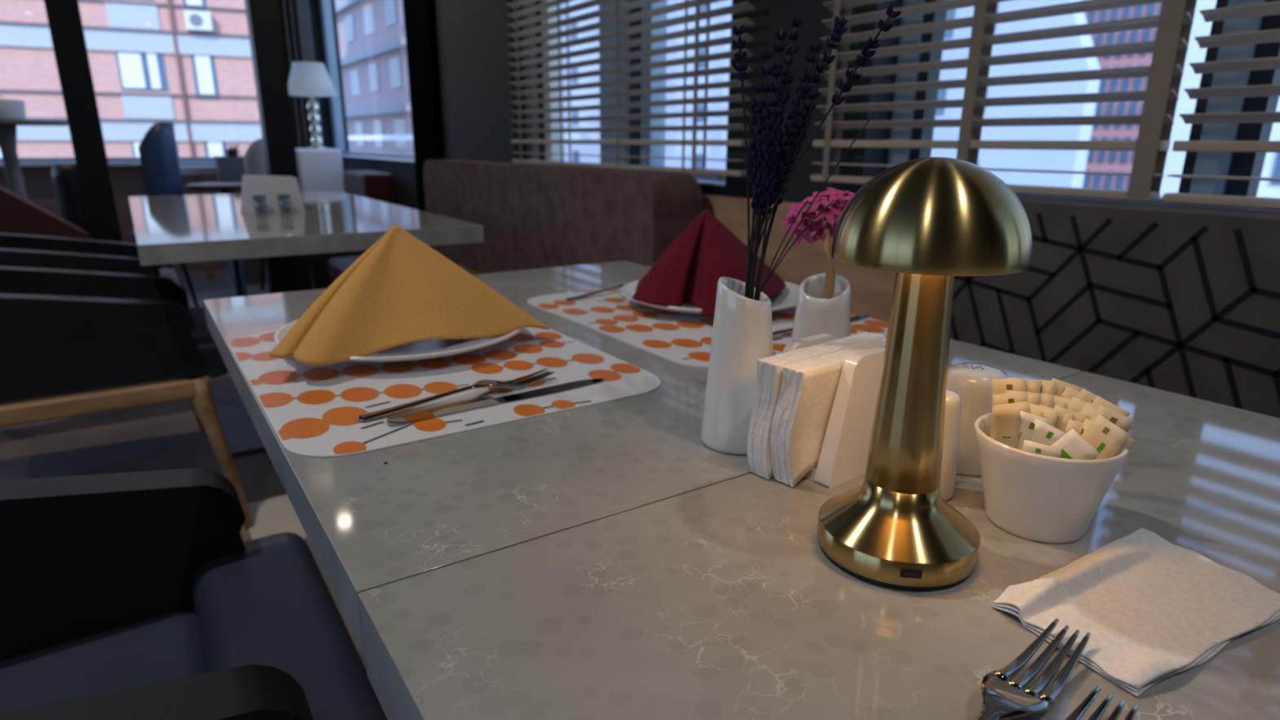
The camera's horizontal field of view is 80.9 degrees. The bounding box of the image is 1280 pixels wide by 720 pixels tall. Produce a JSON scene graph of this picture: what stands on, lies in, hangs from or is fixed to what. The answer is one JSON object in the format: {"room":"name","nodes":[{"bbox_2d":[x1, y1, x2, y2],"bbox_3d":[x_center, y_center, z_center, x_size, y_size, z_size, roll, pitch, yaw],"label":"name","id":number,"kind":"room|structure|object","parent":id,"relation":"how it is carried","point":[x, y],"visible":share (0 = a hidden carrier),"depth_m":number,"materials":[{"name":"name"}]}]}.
{"room":"restaurant","nodes":[
{"label":"restaurant","id":0,"kind":"room"},
{"bbox_2d":[0,164,229,271],"bbox_3d":[-4.829,-1.703,4.574,5.360,2.600,0.140,-10,19,-32],"label":"wall","id":1,"kind":"structure","parent":0,"point":[127,181],"depth_m":5.40,"materials":[{"name":"brown"}]},
{"bbox_2d":[0,156,213,161],"bbox_3d":[-4.891,-2.033,4.428,5.200,1.685,0.070,-10,19,-32],"label":"window","id":2,"kind":"structure","parent":1,"relation":"in","point":[187,158],"depth_m":5.35,"materials":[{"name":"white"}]},
{"bbox_2d":[0,160,214,166],"bbox_3d":[-4.849,-1.192,4.598,5.200,0.025,0.280,-10,19,-32],"label":"trim","id":3,"kind":"structure","parent":1,"relation":"attached to","point":[116,162],"depth_m":5.21,"materials":[{"name":"white"}]},
{"bbox_2d":[0,267,366,669],"bbox_3d":[-2.270,0.683,1.255,5.360,0.100,9.400,-10,19,-32],"label":"floor","id":4,"kind":"structure","parent":0,"point":[163,436],"depth_m":2.48,"materials":[{"name":"tile"}]},
{"bbox_2d":[0,119,68,199],"bbox_3d":[-3.542,-0.819,4.314,0.600,1.065,0.600,-10,19,-32],"label":"bar table","id":5,"kind":"object","parent":4,"relation":"on","point":[8,127],"visible":0.44,"depth_m":4.20,"materials":[{"name":"grey"}]},
{"bbox_2d":[0,98,26,119],"bbox_3d":[-3.510,-1.369,4.111,0.240,0.105,0.240,-10,19,-32],"label":"pot","id":6,"kind":"object","parent":5,"relation":"on","point":[9,108],"visible":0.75,"depth_m":4.07,"materials":[{"name":"white"}]},
{"bbox_2d":[0,185,91,239],"bbox_3d":[-2.588,-0.323,3.099,0.600,0.800,0.470,-10,19,-32],"label":"lounge chair","id":7,"kind":"object","parent":4,"relation":"on","point":[19,215],"visible":0.06,"depth_m":3.17,"materials":[{"name":"red fabric"}]},
{"bbox_2d":[50,164,88,232],"bbox_3d":[-2.862,-0.597,3.959,0.261,0.847,0.248,-1,16,-4],"label":"shell chair","id":8,"kind":"object","parent":4,"relation":"on","point":[65,180],"visible":0.23,"depth_m":3.77,"materials":[{"name":"black leather"}]},
{"bbox_2d":[44,0,122,242],"bbox_3d":[-2.477,-1.311,3.280,0.117,2.600,0.120,-10,19,-32],"label":"post","id":9,"kind":"object","parent":4,"relation":"on","point":[64,16],"visible":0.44,"depth_m":3.30,"materials":[{"name":"black metal"}]},
{"bbox_2d":[0,232,205,432],"bbox_3d":[-1.908,-0.128,2.520,0.675,0.762,0.532,-10,19,-32],"label":"armchair","id":10,"kind":"object","parent":4,"relation":"on","point":[15,250],"visible":0.14,"depth_m":2.42,"materials":[{"name":"black leather"}]},
{"bbox_2d":[159,268,189,308],"bbox_3d":[-1.858,-0.208,2.532,0.555,0.105,0.456,-10,19,-32],"label":"seat cushion","id":11,"kind":"object","parent":10,"relation":"on","point":[171,273],"depth_m":2.59,"materials":[{"name":"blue leather"}]},
{"bbox_2d":[0,266,254,530],"bbox_3d":[-1.419,0.062,1.876,0.675,0.762,0.532,-10,19,-32],"label":"armchair","id":12,"kind":"object","parent":4,"relation":"on","point":[63,331],"visible":0.89,"depth_m":1.72,"materials":[{"name":"black leather"}]},
{"bbox_2d":[174,306,228,379],"bbox_3d":[-1.368,-0.018,1.888,0.555,0.105,0.456,-10,19,-32],"label":"seat cushion","id":13,"kind":"object","parent":12,"relation":"on","point":[197,355],"depth_m":1.82,"materials":[{"name":"blue leather"}]},
{"bbox_2d":[132,121,199,307],"bbox_3d":[-2.670,-0.768,4.174,0.280,1.059,0.293,-1,16,-4],"label":"shell chair","id":14,"kind":"object","parent":4,"relation":"on","point":[157,149],"visible":0.43,"depth_m":4.02,"materials":[{"name":"blue"}]},
{"bbox_2d":[0,467,387,719],"bbox_3d":[-0.587,0.428,0.633,0.675,0.762,0.532,-10,19,-32],"label":"armchair","id":15,"kind":"object","parent":4,"relation":"on","point":[132,595],"visible":1,"depth_m":0.78,"materials":[{"name":"black leather"}]},
{"bbox_2d":[179,165,217,280],"bbox_3d":[-3.074,-0.956,5.288,0.300,0.790,0.300,-10,19,-32],"label":"side table","id":16,"kind":"object","parent":4,"relation":"on","point":[195,171],"visible":0.5,"depth_m":5.17,"materials":[{"name":"black wood"}]},
{"bbox_2d":[185,182,247,297],"bbox_3d":[-2.382,-0.664,4.414,0.400,0.725,0.400,-10,19,-32],"label":"round table","id":17,"kind":"object","parent":4,"relation":"on","point":[225,188],"visible":0.47,"depth_m":4.41,"materials":[{"name":"brown wood"}]},
{"bbox_2d":[213,142,266,284],"bbox_3d":[-2.760,-1.004,5.178,0.200,0.948,0.200,-10,19,-32],"label":"planter","id":18,"kind":"object","parent":4,"relation":"on","point":[230,167],"visible":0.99,"depth_m":5.04,"materials":[{"name":"grey"}]},
{"bbox_2d":[243,137,266,290],"bbox_3d":[-2.375,-0.934,4.884,0.304,0.985,0.291,-15,22,-42],"label":"shell chair","id":19,"kind":"object","parent":4,"relation":"on","point":[254,157],"visible":0.06,"depth_m":4.65,"materials":[{"name":"plastic"}]},
{"bbox_2d":[247,494,307,539],"bbox_3d":[-0.948,0.421,1.996,0.170,0.006,0.280,-10,19,-32],"label":"floor mat","id":20,"kind":"object","parent":4,"relation":"on","point":[276,515],"visible":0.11,"depth_m":1.99,"materials":[{"name":"beige"}]},
{"bbox_2d":[244,0,311,291],"bbox_3d":[-1.824,-1.429,3.699,0.130,2.600,0.120,-10,19,-32],"label":"post","id":21,"kind":"object","parent":4,"relation":"on","point":[263,16],"visible":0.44,"depth_m":3.69,"materials":[{"name":"black metal"}]},
{"bbox_2d":[128,191,484,457],"bbox_3d":[-1.228,-0.146,2.612,0.790,0.750,1.700,-10,19,-32],"label":"dining table","id":22,"kind":"object","parent":4,"relation":"on","point":[198,228],"visible":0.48,"depth_m":2.06,"materials":[{"name":"stone"}]},
{"bbox_2d":[240,174,305,213],"bbox_3d":[-1.180,-0.533,2.400,0.180,0.112,0.070,-10,19,-32],"label":"napkin holder","id":23,"kind":"object","parent":22,"relation":"on","point":[260,193],"visible":1,"depth_m":2.37,"materials":[{"name":"white plastic"}]},
{"bbox_2d":[295,148,344,192],"bbox_3d":[-2.182,-0.967,5.121,0.270,0.915,0.450,-10,19,-32],"label":"console table","id":24,"kind":"object","parent":4,"relation":"on","point":[318,169],"visible":0.28,"depth_m":4.85,"materials":[{"name":"white fabric"}]},
{"bbox_2d":[288,62,337,148],"bbox_3d":[-2.140,-1.659,4.915,0.316,0.530,0.316,-10,19,-32],"label":"table lamp","id":25,"kind":"object","parent":24,"relation":"on","point":[312,79],"visible":0.96,"depth_m":4.79,"materials":[{"name":"white"}]},
{"bbox_2d":[307,170,396,289],"bbox_3d":[-1.806,-0.715,4.486,0.600,0.790,0.500,-10,19,-32],"label":"banquette","id":26,"kind":"object","parent":4,"relation":"on","point":[372,184],"visible":0.27,"depth_m":4.30,"materials":[{"name":"red leather"}]},
{"bbox_2d":[307,249,367,264],"bbox_3d":[-1.881,-0.677,4.444,0.420,0.140,0.500,-10,19,-32],"label":"seat cushion","id":27,"kind":"object","parent":26,"relation":"on","point":[321,258],"depth_m":4.24,"materials":[{"name":"red fabric"}]},
{"bbox_2d":[327,160,702,280],"bbox_3d":[-0.626,-0.259,2.765,0.590,0.888,1.970,-10,19,-32],"label":"banquette","id":28,"kind":"object","parent":4,"relation":"on","point":[532,216],"visible":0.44,"depth_m":2.42,"materials":[{"name":"brown fabric"}]},
{"bbox_2d":[327,256,475,280],"bbox_3d":[-0.693,-0.214,2.732,0.430,0.100,1.970,-10,19,-32],"label":"seat cushion","id":29,"kind":"object","parent":28,"relation":"on","point":[336,266],"depth_m":3.27,"materials":[{"name":"blue fabric"}]},
{"bbox_2d":[203,260,1082,657],"bbox_3d":[-0.089,0.323,1.021,0.714,0.750,0.864,-10,19,-32],"label":"dining table","id":30,"kind":"object","parent":4,"relation":"on","point":[368,522],"visible":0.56,"depth_m":0.53,"materials":[{"name":"stone"}]},
{"bbox_2d":[228,327,660,457],"bbox_3d":[-0.221,-0.001,0.785,0.335,0.002,0.430,-10,19,-32],"label":"placemat","id":31,"kind":"object","parent":30,"relation":"on","point":[313,411],"visible":0.7,"depth_m":0.69,"materials":[{"name":"white"}]},
{"bbox_2d":[273,319,521,362],"bbox_3d":[-0.263,-0.030,0.843,0.266,0.020,0.266,-10,19,-32],"label":"dinner plate","id":32,"kind":"object","parent":31,"relation":"on","point":[432,348],"visible":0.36,"depth_m":0.78,"materials":[{"name":"white ceramic"}]},
{"bbox_2d":[269,225,549,365],"bbox_3d":[-0.257,-0.084,0.810,0.287,0.118,0.186,-10,19,-32],"label":"cloth napkin","id":33,"kind":"object","parent":32,"relation":"on","point":[401,291],"visible":1,"depth_m":0.77,"materials":[{"name":"fabric"}]},
{"bbox_2d":[356,368,554,421],"bbox_3d":[-0.157,0.029,0.661,0.182,0.010,0.024,-12,20,-37],"label":"fork","id":34,"kind":"object","parent":31,"relation":"on","point":[483,383],"visible":1,"depth_m":0.66,"materials":[{"name":"silver metal"}]},
{"bbox_2d":[386,378,604,426],"bbox_3d":[-0.117,0.033,0.656,0.205,0.006,0.012,-11,20,-35],"label":"table knife","id":35,"kind":"object","parent":31,"relation":"on","point":[407,417],"visible":1,"depth_m":0.64,"materials":[{"name":"silver metal"}]},
{"bbox_2d":[527,287,888,367],"bbox_3d":[0.080,-0.064,1.008,0.335,0.002,0.430,-10,19,-32],"label":"placemat","id":36,"kind":"object","parent":30,"relation":"on","point":[681,338],"visible":0.51,"depth_m":0.94,"materials":[{"name":"white"}]},
{"bbox_2d":[620,279,799,315],"bbox_3d":[0.105,-0.089,1.056,0.266,0.020,0.266,-10,19,-32],"label":"dinner plate","id":37,"kind":"object","parent":36,"relation":"on","point":[787,298],"visible":0.28,"depth_m":1.02,"materials":[{"name":"white ceramic"}]},
{"bbox_2d":[631,208,786,317],"bbox_3d":[0.082,-0.141,1.016,0.204,0.120,0.223,7,17,21],"label":"cloth napkin","id":38,"kind":"object","parent":37,"relation":"on","point":[690,270],"visible":0.91,"depth_m":0.98,"materials":[{"name":"fabric"}]},
{"bbox_2d":[700,276,773,454],"bbox_3d":[0.075,0.002,0.559,0.057,0.125,0.057,-10,19,-32],"label":"bud vase","id":39,"kind":"object","parent":30,"relation":"on","point":[742,334],"visible":0.8,"depth_m":0.54,"materials":[{"name":"white ceramic"}]},
{"bbox_2d":[731,24,750,295],"bbox_3d":[0.070,-0.085,0.526,0.022,0.276,0.010,-5,17,-19],"label":"stem","id":40,"kind":"object","parent":39,"relation":"in","point":[741,67],"visible":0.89,"depth_m":0.49,"materials":[{"name":"black"}]},
{"bbox_2d":[746,80,764,297],"bbox_3d":[0.081,-0.076,0.550,0.011,0.244,0.032,2,16,7],"label":"stem","id":41,"kind":"object","parent":39,"relation":"in","point":[753,176],"visible":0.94,"depth_m":0.53,"materials":[{"name":"black"}]},
{"bbox_2d":[750,48,773,288],"bbox_3d":[0.084,-0.082,0.536,0.016,0.262,0.018,-10,19,-32],"label":"stem","id":42,"kind":"object","parent":39,"relation":"in","point":[766,88],"visible":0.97,"depth_m":0.51,"materials":[{"name":"black"}]},
{"bbox_2d":[755,106,781,300],"bbox_3d":[0.087,-0.061,0.535,0.014,0.226,0.025,-4,17,-15],"label":"stem","id":43,"kind":"object","parent":39,"relation":"in","point":[770,167],"visible":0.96,"depth_m":0.51,"materials":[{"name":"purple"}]},
{"bbox_2d":[752,28,786,299],"bbox_3d":[0.091,-0.091,0.545,0.012,0.278,0.035,8,18,25],"label":"stem","id":44,"kind":"object","parent":39,"relation":"in","point":[780,36],"visible":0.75,"depth_m":0.52,"materials":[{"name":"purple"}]},
{"bbox_2d":[749,72,794,247],"bbox_3d":[0.090,-0.072,0.538,0.026,0.249,0.011,1,16,4],"label":"stem","id":45,"kind":"object","parent":39,"relation":"in","point":[784,91],"visible":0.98,"depth_m":0.51,"materials":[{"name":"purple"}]},
{"bbox_2d":[746,16,803,291],"bbox_3d":[0.095,-0.102,0.556,0.014,0.289,0.072,12,20,34],"label":"stem","id":46,"kind":"object","parent":39,"relation":"in","point":[788,51],"visible":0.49,"depth_m":0.54,"materials":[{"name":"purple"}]},
{"bbox_2d":[750,73,812,298],"bbox_3d":[0.101,-0.082,0.560,0.012,0.252,0.073,13,21,38],"label":"stem","id":47,"kind":"object","parent":39,"relation":"in","point":[780,143],"visible":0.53,"depth_m":0.54,"materials":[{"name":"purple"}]},
{"bbox_2d":[748,41,822,298],"bbox_3d":[0.099,-0.083,0.538,0.051,0.270,0.011,-6,17,-20],"label":"stem","id":48,"kind":"object","parent":39,"relation":"in","point":[785,152],"visible":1,"depth_m":0.52,"materials":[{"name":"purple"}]},
{"bbox_2d":[754,62,826,300],"bbox_3d":[0.104,-0.081,0.548,0.058,0.257,0.014,-8,18,-26],"label":"stem","id":49,"kind":"object","parent":39,"relation":"in","point":[819,68],"visible":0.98,"depth_m":0.53,"materials":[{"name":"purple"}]},
{"bbox_2d":[756,13,848,300],"bbox_3d":[0.112,-0.095,0.543,0.068,0.290,0.012,-9,19,-29],"label":"stem","id":50,"kind":"object","parent":39,"relation":"in","point":[838,23],"visible":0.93,"depth_m":0.52,"materials":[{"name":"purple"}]},
{"bbox_2d":[758,4,901,248],"bbox_3d":[0.116,-0.085,0.513,0.095,0.284,0.011,9,18,27],"label":"stem","id":51,"kind":"object","parent":39,"relation":"in","point":[860,60],"visible":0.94,"depth_m":0.47,"materials":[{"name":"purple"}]},
{"bbox_2d":[791,272,850,341],"bbox_3d":[0.150,-0.012,0.627,0.057,0.116,0.057,-10,19,-32],"label":"bud vase","id":52,"kind":"object","parent":30,"relation":"on","point":[815,315],"visible":0.44,"depth_m":0.60,"materials":[{"name":"white ceramic"}]},
{"bbox_2d":[781,187,854,298],"bbox_3d":[0.150,-0.055,0.625,0.056,0.171,0.055,-10,19,-32],"label":"flower","id":53,"kind":"object","parent":52,"relation":"in","point":[824,225],"visible":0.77,"depth_m":0.60,"materials":[{"name":"pink plant"}]},
{"bbox_2d":[358,371,1279,719],"bbox_3d":[0.402,0.531,0.315,0.714,0.750,0.906,-10,19,-32],"label":"dining table","id":54,"kind":"object","parent":4,"relation":"on","point":[723,600],"visible":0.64,"depth_m":0.37,"materials":[{"name":"stone"}]},
{"bbox_2d":[782,333,885,488],"bbox_3d":[0.144,0.029,0.540,0.100,0.085,0.065,-12,20,-37],"label":"napkin holder","id":55,"kind":"object","parent":54,"relation":"on","point":[843,456],"visible":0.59,"depth_m":0.50,"materials":[{"name":"white ceramic"}]},
{"bbox_2d":[746,332,867,471],"bbox_3d":[0.125,0.027,0.548,0.128,0.081,0.007,-13,21,-38],"label":"paper napkin","id":56,"kind":"object","parent":55,"relation":"in","point":[855,335],"visible":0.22,"depth_m":0.51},
{"bbox_2d":[749,332,871,473],"bbox_3d":[0.126,0.028,0.546,0.128,0.081,0.007,-13,21,-38],"label":"paper napkin","id":57,"kind":"object","parent":55,"relation":"in","point":[753,426],"visible":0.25,"depth_m":0.51,"materials":[{"name":"paper"}]},
{"bbox_2d":[751,333,872,473],"bbox_3d":[0.128,0.028,0.545,0.128,0.081,0.007,-13,21,-38],"label":"paper napkin","id":58,"kind":"object","parent":55,"relation":"in","point":[827,344],"visible":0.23,"depth_m":0.51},
{"bbox_2d":[786,358,846,487],"bbox_3d":[0.149,0.035,0.523,0.128,0.080,0.007,-12,20,-36],"label":"paper napkin","id":59,"kind":"object","parent":55,"relation":"in","point":[818,387],"visible":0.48,"depth_m":0.50,"materials":[{"name":"paper"}]},
{"bbox_2d":[755,333,878,476],"bbox_3d":[0.130,0.029,0.542,0.128,0.081,0.007,-13,21,-38],"label":"paper napkin","id":60,"kind":"object","parent":55,"relation":"in","point":[864,337],"visible":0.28,"depth_m":0.51,"materials":[{"name":"paper"}]},
{"bbox_2d":[758,333,880,477],"bbox_3d":[0.132,0.030,0.540,0.128,0.081,0.007,-13,21,-38],"label":"paper napkin","id":61,"kind":"object","parent":55,"relation":"in","point":[788,359],"visible":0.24,"depth_m":0.51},
{"bbox_2d":[760,334,884,478],"bbox_3d":[0.133,0.030,0.539,0.128,0.081,0.007,-13,21,-38],"label":"paper napkin","id":62,"kind":"object","parent":55,"relation":"in","point":[879,335],"visible":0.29,"depth_m":0.51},
{"bbox_2d":[763,335,885,479],"bbox_3d":[0.134,0.031,0.537,0.128,0.081,0.007,-13,21,-38],"label":"paper napkin","id":63,"kind":"object","parent":55,"relation":"in","point":[778,375],"visible":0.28,"depth_m":0.50,"materials":[{"name":"paper"}]},
{"bbox_2d":[769,337,886,479],"bbox_3d":[0.140,0.032,0.534,0.128,0.080,0.007,-12,20,-36],"label":"paper napkin","id":64,"kind":"object","parent":55,"relation":"in","point":[812,358],"visible":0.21,"depth_m":0.50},
{"bbox_2d":[782,346,875,484],"bbox_3d":[0.146,0.035,0.526,0.128,0.080,0.007,-12,20,-36],"label":"paper napkin","id":65,"kind":"object","parent":55,"relation":"in","point":[794,391],"visible":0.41,"depth_m":0.49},
{"bbox_2d":[773,341,885,481],"bbox_3d":[0.142,0.033,0.530,0.128,0.080,0.007,-12,20,-36],"label":"paper napkin","id":66,"kind":"object","parent":55,"relation":"in","point":[788,370],"visible":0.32,"depth_m":0.50,"materials":[{"name":"paper"}]},
{"bbox_2d":[776,342,885,482],"bbox_3d":[0.144,0.034,0.529,0.128,0.080,0.007,-12,20,-36],"label":"paper napkin","id":67,"kind":"object","parent":55,"relation":"in","point":[873,345],"visible":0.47,"depth_m":0.50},
{"bbox_2d":[817,156,1032,591],"bbox_3d":[0.144,0.004,0.394,0.094,0.214,0.094,13,21,37],"label":"table lamp","id":68,"kind":"object","parent":54,"relation":"on","point":[929,222],"visible":1,"depth_m":0.38,"materials":[{"name":"gold metal"}]},
{"bbox_2d":[940,389,961,501],"bbox_3d":[0.190,0.053,0.484,0.030,0.071,0.030,-10,19,-32],"label":"shaker","id":69,"kind":"object","parent":54,"relation":"on","point":[953,402],"visible":0.37,"depth_m":0.47,"materials":[{"name":"white ceramic"}]},
{"bbox_2d":[946,362,1007,476],"bbox_3d":[0.232,0.040,0.528,0.045,0.073,0.045,-10,19,-32],"label":"shaker","id":70,"kind":"object","parent":54,"relation":"on","point":[972,382],"visible":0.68,"depth_m":0.51,"materials":[{"name":"white ceramic"}]},
{"bbox_2d":[974,618,1090,719],"bbox_3d":[0.127,0.142,0.282,0.187,0.010,0.024,-14,21,-40],"label":"fork","id":71,"kind":"object","parent":54,"relation":"on","point":[1002,698],"visible":1,"depth_m":0.31,"materials":[{"name":"silver metal"}]},
{"bbox_2d":[973,412,1128,543],"bbox_3d":[0.240,0.071,0.449,0.080,0.058,0.080,-10,19,-32],"label":"bowl","id":72,"kind":"object","parent":54,"relation":"on","point":[1029,495],"visible":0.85,"depth_m":0.42,"materials":[{"name":"white ceramic"}]},
{"bbox_2d":[990,407,1023,448],"bbox_3d":[0.215,0.053,0.442,0.021,0.055,0.005,5,17,15],"label":"sachet","id":73,"kind":"object","parent":72,"relation":"in","point":[1006,423],"visible":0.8,"depth_m":0.44,"materials":[{"name":"paper"}]},
{"bbox_2d":[991,378,1026,407],"bbox_3d":[0.229,0.045,0.465,0.029,0.070,0.006,8,18,26],"label":"sachet","id":74,"kind":"object","parent":72,"relation":"in","point":[999,386],"visible":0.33,"depth_m":0.46,"materials":[{"name":"paper"}]},
{"bbox_2d":[1017,410,1052,449],"bbox_3d":[0.222,0.057,0.443,0.030,0.060,0.008,8,18,24],"label":"sachet","id":75,"kind":"object","parent":72,"relation":"in","point":[1027,430],"visible":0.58,"depth_m":0.43,"materials":[{"name":"white"}]},
{"bbox_2d":[1022,440,1062,457],"bbox_3d":[0.226,0.067,0.429,0.022,0.043,0.004,12,20,35],"label":"sachet","id":76,"kind":"object","parent":72,"relation":"in","point":[1028,446],"visible":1,"depth_m":0.42,"materials":[{"name":"white"}]},
{"bbox_2d":[1031,418,1066,446],"bbox_3d":[0.227,0.062,0.442,0.007,0.062,0.038,-12,20,-36],"label":"sachet","id":77,"kind":"object","parent":72,"relation":"in","point":[1045,433],"visible":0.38,"depth_m":0.43,"materials":[{"name":"white"}]},
{"bbox_2d":[1050,428,1100,459],"bbox_3d":[0.235,0.063,0.432,0.047,0.055,0.003,13,21,38],"label":"sachet","id":78,"kind":"object","parent":72,"relation":"in","point":[1073,446],"visible":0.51,"depth_m":0.42,"materials":[{"name":"white"}]},
{"bbox_2d":[1081,414,1130,459],"bbox_3d":[0.254,0.060,0.433,0.041,0.062,0.004,11,19,33],"label":"sachet","id":79,"kind":"object","parent":72,"relation":"in","point":[1105,437],"visible":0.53,"depth_m":0.42,"materials":[{"name":"paper"}]},
{"bbox_2d":[1090,404,1135,432],"bbox_3d":[0.259,0.059,0.436,0.041,0.068,0.005,4,17,11],"label":"sachet","id":80,"kind":"object","parent":72,"relation":"in","point":[1125,423],"visible":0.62,"depth_m":0.43,"materials":[{"name":"paper"}]},
{"bbox_2d":[1065,685,1137,719],"bbox_3d":[0.117,0.153,0.241,0.187,0.010,0.024,-13,21,-38],"label":"fork","id":81,"kind":"object","parent":54,"relation":"on","point":[1080,710],"visible":1,"depth_m":0.29,"materials":[{"name":"silver metal"}]},
{"bbox_2d":[991,527,1279,697],"bbox_3d":[0.251,0.114,0.374,0.145,0.014,0.080,-8,18,-27],"label":"paper napkin","id":82,"kind":"object","parent":54,"relation":"on","point":[1153,609],"visible":1,"depth_m":0.36,"materials":[{"name":"paper"}]},
{"bbox_2d":[950,195,1279,417],"bbox_3d":[1.027,0.439,0.405,0.570,0.885,2.300,-10,19,-32],"label":"banquette","id":83,"kind":"object","parent":4,"relation":"on","point":[1180,300],"visible":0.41,"depth_m":1.04,"materials":[{"name":"fabric"}]},
{"bbox_2d":[307,0,902,209],"bbox_3d":[0.052,-0.981,2.378,0.200,2.700,9.400,-10,19,-32],"label":"wall","id":84,"kind":"structure","parent":0,"point":[473,50],"depth_m":3.03,"materials":[{"name":"paint"}]},
{"bbox_2d":[318,0,414,162],"bbox_3d":[-1.825,-2.046,4.920,0.170,1.395,2.400,-10,19,-32],"label":"window","id":85,"kind":"structure","parent":84,"relation":"in","point":[325,6],"depth_m":5.80,"materials":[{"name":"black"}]},
{"bbox_2d":[402,0,444,212],"bbox_3d":[-1.105,-1.461,3.826,0.035,2.600,0.380,-10,19,-32],"label":"trim","id":86,"kind":"structure","parent":84,"relation":"attached to","point":[420,15],"depth_m":3.79,"materials":[{"name":"black wood"}]},
{"bbox_2d":[527,0,725,186],"bbox_3d":[-0.078,-1.315,2.440,0.150,1.395,1.360,-10,19,-32],"label":"window","id":87,"kind":"structure","parent":84,"relation":"in","point":[605,149],"depth_m":2.55,"materials":[{"name":"blue"}]},
{"bbox_2d":[506,0,755,176],"bbox_3d":[-0.111,-1.291,2.245,0.050,1.392,1.365,-10,19,-32],"label":"blind","id":88,"kind":"object","parent":87,"relation":"attached to","point":[697,16],"visible":0.91,"depth_m":2.24,"materials":[{"name":"brown"}]},
{"bbox_2d":[457,193,896,322],"bbox_3d":[0.650,0.131,1.556,0.015,0.830,6.700,-10,19,-32],"label":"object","id":89,"kind":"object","parent":84,"relation":"attached to","point":[872,291],"depth_m":1.84,"materials":[{"name":"brown wood"}]},
{"bbox_2d":[887,0,1279,212],"bbox_3d":[1.180,-0.779,0.622,0.140,1.395,2.250,-10,19,-32],"label":"window","id":90,"kind":"structure","parent":84,"relation":"in","point":[1246,164],"depth_m":1.19,"materials":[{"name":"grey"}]},
{"bbox_2d":[810,0,1196,201],"bbox_3d":[0.595,-0.992,1.230,0.050,1.392,0.700,-10,19,-32],"label":"blind","id":91,"kind":"object","parent":90,"relation":"attached to","point":[1174,24],"visible":0.88,"depth_m":1.28,"materials":[{"name":"brown"}]},
{"bbox_2d":[1162,0,1279,209],"bbox_3d":[1.149,-0.757,0.432,0.050,1.392,1.270,-10,19,-32],"label":"blind","id":92,"kind":"object","parent":90,"relation":"attached to","point":[1271,8],"visible":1,"depth_m":1.04,"materials":[{"name":"brown"}]},
{"bbox_2d":[1160,0,1279,198],"bbox_3d":[20.986,-0.620,12.021,8.050,12.700,20.200,-10,19,-32],"label":"sky","id":93,"kind":"structure","parent":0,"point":[1175,160],"depth_m":16.58,"materials":[{"name":"white"}]},
{"bbox_3d":[-2.194,-1.945,0.533,5.700,0.150,9.600,-10,19,-32],"label":"ceiling","id":94,"kind":"structure","parent":0,"visible":0},
{"bbox_2d":[278,0,313,148],"bbox_3d":[-2.557,-2.056,5.486,0.224,2.300,0.064,-10,19,-32],"label":"curtain","id":95,"kind":"object","parent":94,"relation":"hanging from","point":[288,9],"visible":0.18,"depth_m":5.47,"materials":[{"name":"brown fabric"}]},
{"bbox_2d":[297,0,323,146],"bbox_3d":[-2.494,-2.107,5.664,0.094,2.300,0.064,-10,19,-32],"label":"curtain","id":96,"kind":"object","parent":94,"relation":"hanging from","point":[303,6],"visible":0.11,"depth_m":5.57,"materials":[{"name":"grey fabric"}]},
{"label":"outside","id":97,"kind":"structure","parent":0,"visible":0},
{"bbox_3d":[-30.008,-14.036,80.255,200.000,0.200,152.000,-10,19,-32],"label":"trim","id":98,"kind":"structure","parent":97,"visible":0},
{"bbox_2d":[0,0,262,158],"bbox_3d":[-20.640,-10.407,28.117,16.700,22.000,8.200,-7,18,-25],"label":"apartment building","id":99,"kind":"structure","parent":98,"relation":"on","point":[147,68],"depth_m":25.59,"materials":[{"name":"brick"}]},
{"bbox_2d":[117,53,146,88],"bbox_3d":[-17.219,-9.807,25.457,0.640,1.097,0.030,-7,18,-25],"label":"drape","id":100,"kind":"object","parent":99,"relation":"hanging from","point":[131,69],"depth_m":25.45,"materials":[{"name":"white fabric"}]},
{"bbox_2d":[146,52,161,88],"bbox_3d":[-16.642,-9.903,25.718,0.274,1.143,0.030,-7,18,-25],"label":"drape","id":101,"kind":"object","parent":99,"relation":"hanging from","point":[153,69],"depth_m":25.71,"materials":[{"name":"white fabric"}]},
{"bbox_2d":[183,9,213,31],"bbox_3d":[-15.113,-11.608,25.724,0.777,0.594,0.420,-7,18,-25],"label":"air conditioner","id":102,"kind":"object","parent":99,"relation":"attached to","point":[195,20],"visible":1,"depth_m":25.56,"materials":[{"name":"white"}]},
{"bbox_2d":[194,54,214,94],"bbox_3d":[-15.283,-10.011,26.367,0.457,1.280,0.030,-7,18,-25],"label":"drape","id":103,"kind":"object","parent":99,"relation":"hanging from","point":[204,72],"depth_m":26.36,"materials":[{"name":"white fabric"}]},
{"bbox_2d":[334,0,413,155],"bbox_3d":[-15.399,-18.389,52.163,12.400,24.000,41.000,-10,19,-32],"label":"building","id":104,"kind":"structure","parent":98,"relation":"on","point":[371,33],"depth_m":40.09,"materials":[{"name":"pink brick"}]},
{"bbox_2d":[347,133,579,155],"bbox_3d":[-2.808,1.781,9.787,0.250,9.030,8.100,-10,19,-32],"label":"rail","id":105,"kind":"object","parent":98,"relation":"on","point":[573,135],"visible":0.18,"depth_m":8.33,"materials":[{"name":"white"}]},
{"bbox_2d":[561,0,1100,187],"bbox_3d":[0.681,-8.791,23.035,0.430,22.000,25.850,-10,19,-32],"label":"building","id":106,"kind":"structure","parent":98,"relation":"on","point":[1028,159],"depth_m":14.38,"materials":[{"name":"blue"}]},
{"bbox_2d":[1082,0,1162,190],"bbox_3d":[26.828,-10.146,39.521,10.100,15.750,5.700,-10,19,-32],"label":"building","id":107,"kind":"structure","parent":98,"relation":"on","point":[1101,161],"depth_m":35.86,"materials":[{"name":"pink"}]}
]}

